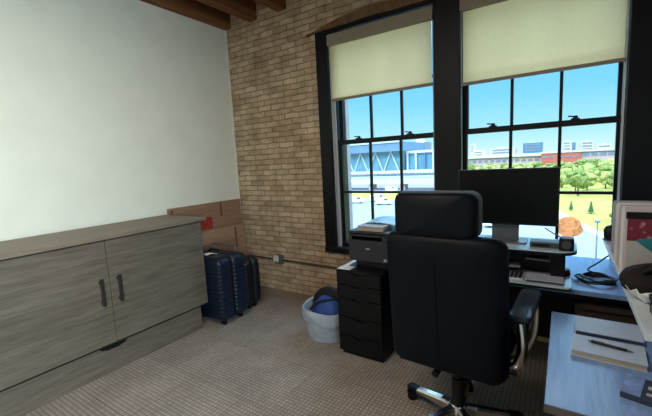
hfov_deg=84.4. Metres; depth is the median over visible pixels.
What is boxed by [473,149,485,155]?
building
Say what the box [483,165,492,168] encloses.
broadleaf tree
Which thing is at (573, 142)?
building
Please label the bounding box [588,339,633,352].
pen
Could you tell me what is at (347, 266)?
paper sheet
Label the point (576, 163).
broadleaf tree
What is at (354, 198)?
van
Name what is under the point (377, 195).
van
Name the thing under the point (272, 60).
wall
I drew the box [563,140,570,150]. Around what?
building
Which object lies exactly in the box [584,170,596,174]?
broadleaf tree
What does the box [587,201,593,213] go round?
conifer
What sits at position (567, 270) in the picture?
mouse
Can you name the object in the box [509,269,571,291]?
keyboard tray
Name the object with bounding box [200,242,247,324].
suitcase
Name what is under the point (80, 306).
base cabinet
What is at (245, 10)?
ceiling beam
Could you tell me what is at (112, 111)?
wall
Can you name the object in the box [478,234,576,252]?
shelf
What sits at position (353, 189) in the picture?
road
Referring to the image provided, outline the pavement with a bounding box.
[352,199,608,258]
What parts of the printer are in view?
control panel, scanner lid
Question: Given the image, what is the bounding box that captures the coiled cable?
[574,255,617,285]
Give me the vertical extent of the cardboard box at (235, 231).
0.825 m
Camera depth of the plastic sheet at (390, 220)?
2.92 m
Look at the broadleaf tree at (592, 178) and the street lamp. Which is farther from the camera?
the broadleaf tree at (592, 178)
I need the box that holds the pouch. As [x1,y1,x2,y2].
[619,263,651,293]
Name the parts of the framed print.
grey panel, floral panel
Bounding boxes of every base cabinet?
[0,215,207,415]
[571,298,637,324]
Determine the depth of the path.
60.39 m
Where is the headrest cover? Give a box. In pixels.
[402,190,481,236]
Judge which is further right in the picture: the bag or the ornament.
the ornament
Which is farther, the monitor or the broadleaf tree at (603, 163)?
the broadleaf tree at (603, 163)
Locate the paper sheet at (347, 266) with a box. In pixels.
[337,260,355,269]
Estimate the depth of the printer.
2.77 m
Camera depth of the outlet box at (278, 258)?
4.33 m
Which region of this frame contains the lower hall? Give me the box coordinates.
[403,149,433,187]
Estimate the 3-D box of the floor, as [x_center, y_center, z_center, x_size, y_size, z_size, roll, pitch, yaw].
[-0.429,1.494,1.041,5.480,0.120,6.350,2,9,33]
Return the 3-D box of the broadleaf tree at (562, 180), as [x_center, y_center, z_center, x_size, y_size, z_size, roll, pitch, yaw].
[77.689,-8.901,121.931,6.538,6.056,5.369,1,8,27]
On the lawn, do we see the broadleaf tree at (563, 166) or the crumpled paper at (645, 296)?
the broadleaf tree at (563, 166)
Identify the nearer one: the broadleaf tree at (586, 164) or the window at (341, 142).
the window at (341, 142)
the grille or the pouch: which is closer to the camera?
the pouch
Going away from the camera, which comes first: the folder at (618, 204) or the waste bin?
the folder at (618, 204)
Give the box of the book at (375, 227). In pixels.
[358,222,391,231]
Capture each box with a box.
[167,199,241,231]
[201,222,246,254]
[203,239,234,250]
[273,254,283,263]
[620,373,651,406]
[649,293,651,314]
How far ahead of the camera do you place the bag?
3.11 m
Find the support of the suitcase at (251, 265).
on the floor
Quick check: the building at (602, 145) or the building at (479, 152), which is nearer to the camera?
the building at (602, 145)
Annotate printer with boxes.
[348,225,395,269]
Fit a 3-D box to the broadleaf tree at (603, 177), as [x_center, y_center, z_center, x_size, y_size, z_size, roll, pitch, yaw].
[95.115,-9.561,121.451,6.667,5.723,5.474,-6,8,-24]
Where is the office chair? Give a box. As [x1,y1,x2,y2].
[386,190,541,415]
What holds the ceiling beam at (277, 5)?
attached to the ceiling
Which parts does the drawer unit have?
drawer, finger pull, drawer, drawer, drawer, drawer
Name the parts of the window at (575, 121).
sash, sash, frame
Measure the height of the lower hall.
16.800 m
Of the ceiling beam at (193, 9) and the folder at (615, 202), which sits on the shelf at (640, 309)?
the folder at (615, 202)
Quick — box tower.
[416,139,430,149]
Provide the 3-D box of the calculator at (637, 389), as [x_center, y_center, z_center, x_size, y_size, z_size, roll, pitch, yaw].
[1.061,0.591,1.111,0.130,0.021,0.220,-9,10,-42]
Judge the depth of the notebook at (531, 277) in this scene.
2.12 m
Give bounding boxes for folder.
[611,200,651,252]
[614,203,651,259]
[616,205,651,265]
[619,206,624,271]
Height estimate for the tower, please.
29.000 m
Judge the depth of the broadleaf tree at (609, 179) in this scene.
108.46 m
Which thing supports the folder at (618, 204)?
on the shelf at (640, 309)
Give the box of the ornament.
[602,225,611,240]
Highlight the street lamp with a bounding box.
[594,220,600,257]
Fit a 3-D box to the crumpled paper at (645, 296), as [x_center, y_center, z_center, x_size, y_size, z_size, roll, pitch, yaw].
[1.079,0.257,1.159,0.129,0.107,0.120,-2,7,5]
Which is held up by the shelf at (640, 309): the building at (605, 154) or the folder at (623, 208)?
the folder at (623, 208)
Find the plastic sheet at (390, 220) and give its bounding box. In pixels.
[366,216,394,224]
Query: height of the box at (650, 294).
0.058 m
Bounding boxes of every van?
[352,196,363,202]
[370,194,382,200]
[375,197,392,204]
[385,186,397,190]
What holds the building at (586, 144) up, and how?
on the lawn
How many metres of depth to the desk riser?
2.13 m
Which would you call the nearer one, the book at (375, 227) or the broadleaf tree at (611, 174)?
the book at (375, 227)
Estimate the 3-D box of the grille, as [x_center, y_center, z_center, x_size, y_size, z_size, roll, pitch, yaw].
[1.374,0.212,2.054,0.048,0.048,0.004,2,9,33]
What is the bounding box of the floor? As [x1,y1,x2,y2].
[23,285,554,415]
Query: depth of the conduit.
4.18 m
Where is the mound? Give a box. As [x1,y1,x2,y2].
[559,216,582,236]
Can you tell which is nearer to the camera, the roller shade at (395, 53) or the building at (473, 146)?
the roller shade at (395, 53)
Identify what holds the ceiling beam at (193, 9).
attached to the ceiling
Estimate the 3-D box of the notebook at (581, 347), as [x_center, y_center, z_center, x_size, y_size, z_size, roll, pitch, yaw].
[1.087,0.553,1.388,0.225,0.024,0.150,3,9,37]
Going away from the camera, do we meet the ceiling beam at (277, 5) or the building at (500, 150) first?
the ceiling beam at (277, 5)
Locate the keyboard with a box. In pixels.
[509,270,524,279]
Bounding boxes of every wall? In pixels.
[0,0,237,240]
[224,0,651,342]
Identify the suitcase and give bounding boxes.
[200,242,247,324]
[240,252,260,308]
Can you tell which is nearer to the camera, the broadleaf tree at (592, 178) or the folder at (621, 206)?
the folder at (621, 206)
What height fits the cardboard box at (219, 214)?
1.125 m
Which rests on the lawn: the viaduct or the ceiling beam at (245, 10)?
the viaduct
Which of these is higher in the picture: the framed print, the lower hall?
the lower hall
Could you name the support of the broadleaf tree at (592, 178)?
on the lawn
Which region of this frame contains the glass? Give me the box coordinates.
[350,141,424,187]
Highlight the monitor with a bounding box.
[459,167,559,244]
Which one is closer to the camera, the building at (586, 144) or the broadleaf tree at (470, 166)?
the broadleaf tree at (470, 166)
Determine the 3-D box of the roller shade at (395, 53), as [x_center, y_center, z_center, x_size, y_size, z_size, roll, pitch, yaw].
[0.514,-0.641,3.456,1.058,2.165,0.060,2,9,33]
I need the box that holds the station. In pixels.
[530,238,558,248]
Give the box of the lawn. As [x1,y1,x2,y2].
[352,182,612,231]
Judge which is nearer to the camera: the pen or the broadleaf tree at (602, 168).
the pen
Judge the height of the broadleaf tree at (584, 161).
8.162 m
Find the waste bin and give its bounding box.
[302,296,339,343]
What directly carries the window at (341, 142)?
attached to the wall at (272, 60)
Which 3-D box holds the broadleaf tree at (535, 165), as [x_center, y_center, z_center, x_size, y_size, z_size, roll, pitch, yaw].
[124.691,-23.937,216.091,5.325,7.322,5.793,-7,8,-28]
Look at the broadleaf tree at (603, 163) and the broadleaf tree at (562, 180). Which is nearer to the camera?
the broadleaf tree at (562, 180)
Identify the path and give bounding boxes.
[559,211,603,237]
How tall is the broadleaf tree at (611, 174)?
7.133 m
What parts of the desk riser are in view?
scissor arm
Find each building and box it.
[468,148,614,167]
[471,143,476,155]
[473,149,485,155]
[490,147,516,154]
[523,141,542,153]
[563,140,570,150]
[572,141,575,149]
[580,140,593,149]
[596,143,611,148]
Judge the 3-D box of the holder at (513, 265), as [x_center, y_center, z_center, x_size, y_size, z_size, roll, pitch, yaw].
[1.182,0.384,2.345,0.150,0.051,0.105,1,8,28]
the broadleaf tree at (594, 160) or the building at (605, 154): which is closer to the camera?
the broadleaf tree at (594, 160)
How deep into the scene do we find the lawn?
90.23 m
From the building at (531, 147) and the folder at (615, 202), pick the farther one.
the building at (531, 147)
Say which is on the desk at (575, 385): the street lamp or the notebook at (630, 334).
the notebook at (630, 334)
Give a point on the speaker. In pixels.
(566, 243)
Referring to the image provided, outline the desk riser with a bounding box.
[478,234,576,291]
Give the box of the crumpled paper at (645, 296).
[626,286,651,302]
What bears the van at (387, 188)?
on the road
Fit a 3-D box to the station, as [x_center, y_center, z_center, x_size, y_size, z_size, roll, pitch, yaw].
[1.338,0.216,2.185,0.170,0.034,0.102,2,9,33]
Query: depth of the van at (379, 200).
107.35 m
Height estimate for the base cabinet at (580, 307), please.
0.655 m
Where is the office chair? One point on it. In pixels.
(449, 284)
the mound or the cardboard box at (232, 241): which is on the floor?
the cardboard box at (232, 241)
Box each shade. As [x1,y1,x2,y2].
[326,5,434,246]
[460,0,630,200]
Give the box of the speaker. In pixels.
[559,236,573,251]
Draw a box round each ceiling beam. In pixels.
[140,0,230,29]
[196,0,256,21]
[254,0,285,11]
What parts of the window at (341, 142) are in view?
sash, sash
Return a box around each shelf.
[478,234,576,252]
[603,240,651,341]
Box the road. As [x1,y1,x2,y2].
[352,188,433,190]
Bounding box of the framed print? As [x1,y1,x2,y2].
[621,206,651,271]
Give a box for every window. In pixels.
[306,0,432,253]
[462,0,628,258]
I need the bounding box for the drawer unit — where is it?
[336,260,394,361]
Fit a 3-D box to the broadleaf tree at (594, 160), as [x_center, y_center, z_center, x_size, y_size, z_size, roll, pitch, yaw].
[150.741,-24.280,204.681,6.005,8.249,6.534,-5,8,-16]
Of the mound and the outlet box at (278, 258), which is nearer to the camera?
the outlet box at (278, 258)
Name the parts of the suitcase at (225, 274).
carry handle, telescopic handle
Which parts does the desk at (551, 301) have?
modesty panel, rail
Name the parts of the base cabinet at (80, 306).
door, drawer, handle, drawer pull, handle, door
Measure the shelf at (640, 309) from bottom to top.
0.560 m
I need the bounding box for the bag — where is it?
[310,286,337,315]
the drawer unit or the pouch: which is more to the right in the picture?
the pouch
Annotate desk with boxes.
[400,256,629,358]
[544,312,651,415]
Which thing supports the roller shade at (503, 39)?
attached to the wall at (272, 60)
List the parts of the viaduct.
rail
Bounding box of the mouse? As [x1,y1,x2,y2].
[565,268,569,275]
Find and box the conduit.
[247,254,337,268]
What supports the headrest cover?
on the office chair
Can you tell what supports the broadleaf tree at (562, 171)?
on the lawn
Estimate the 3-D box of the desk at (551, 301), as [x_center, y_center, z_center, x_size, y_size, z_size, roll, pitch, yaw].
[1.551,0.776,2.481,2.000,0.740,0.790,2,9,33]
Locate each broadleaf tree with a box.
[468,164,474,168]
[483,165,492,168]
[529,162,537,167]
[560,169,567,187]
[560,174,565,186]
[561,165,572,169]
[566,170,590,195]
[573,159,582,167]
[582,159,593,164]
[583,163,595,168]
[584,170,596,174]
[586,172,597,189]
[590,158,596,165]
[597,161,607,167]
[597,165,613,175]
[597,171,610,187]
[606,170,613,185]
[609,172,613,185]
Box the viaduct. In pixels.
[351,175,433,189]
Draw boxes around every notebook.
[526,272,563,285]
[571,333,647,372]
[575,315,644,346]
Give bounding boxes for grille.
[562,241,571,248]
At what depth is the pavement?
62.18 m
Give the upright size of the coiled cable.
0.067 m
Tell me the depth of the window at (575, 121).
2.72 m

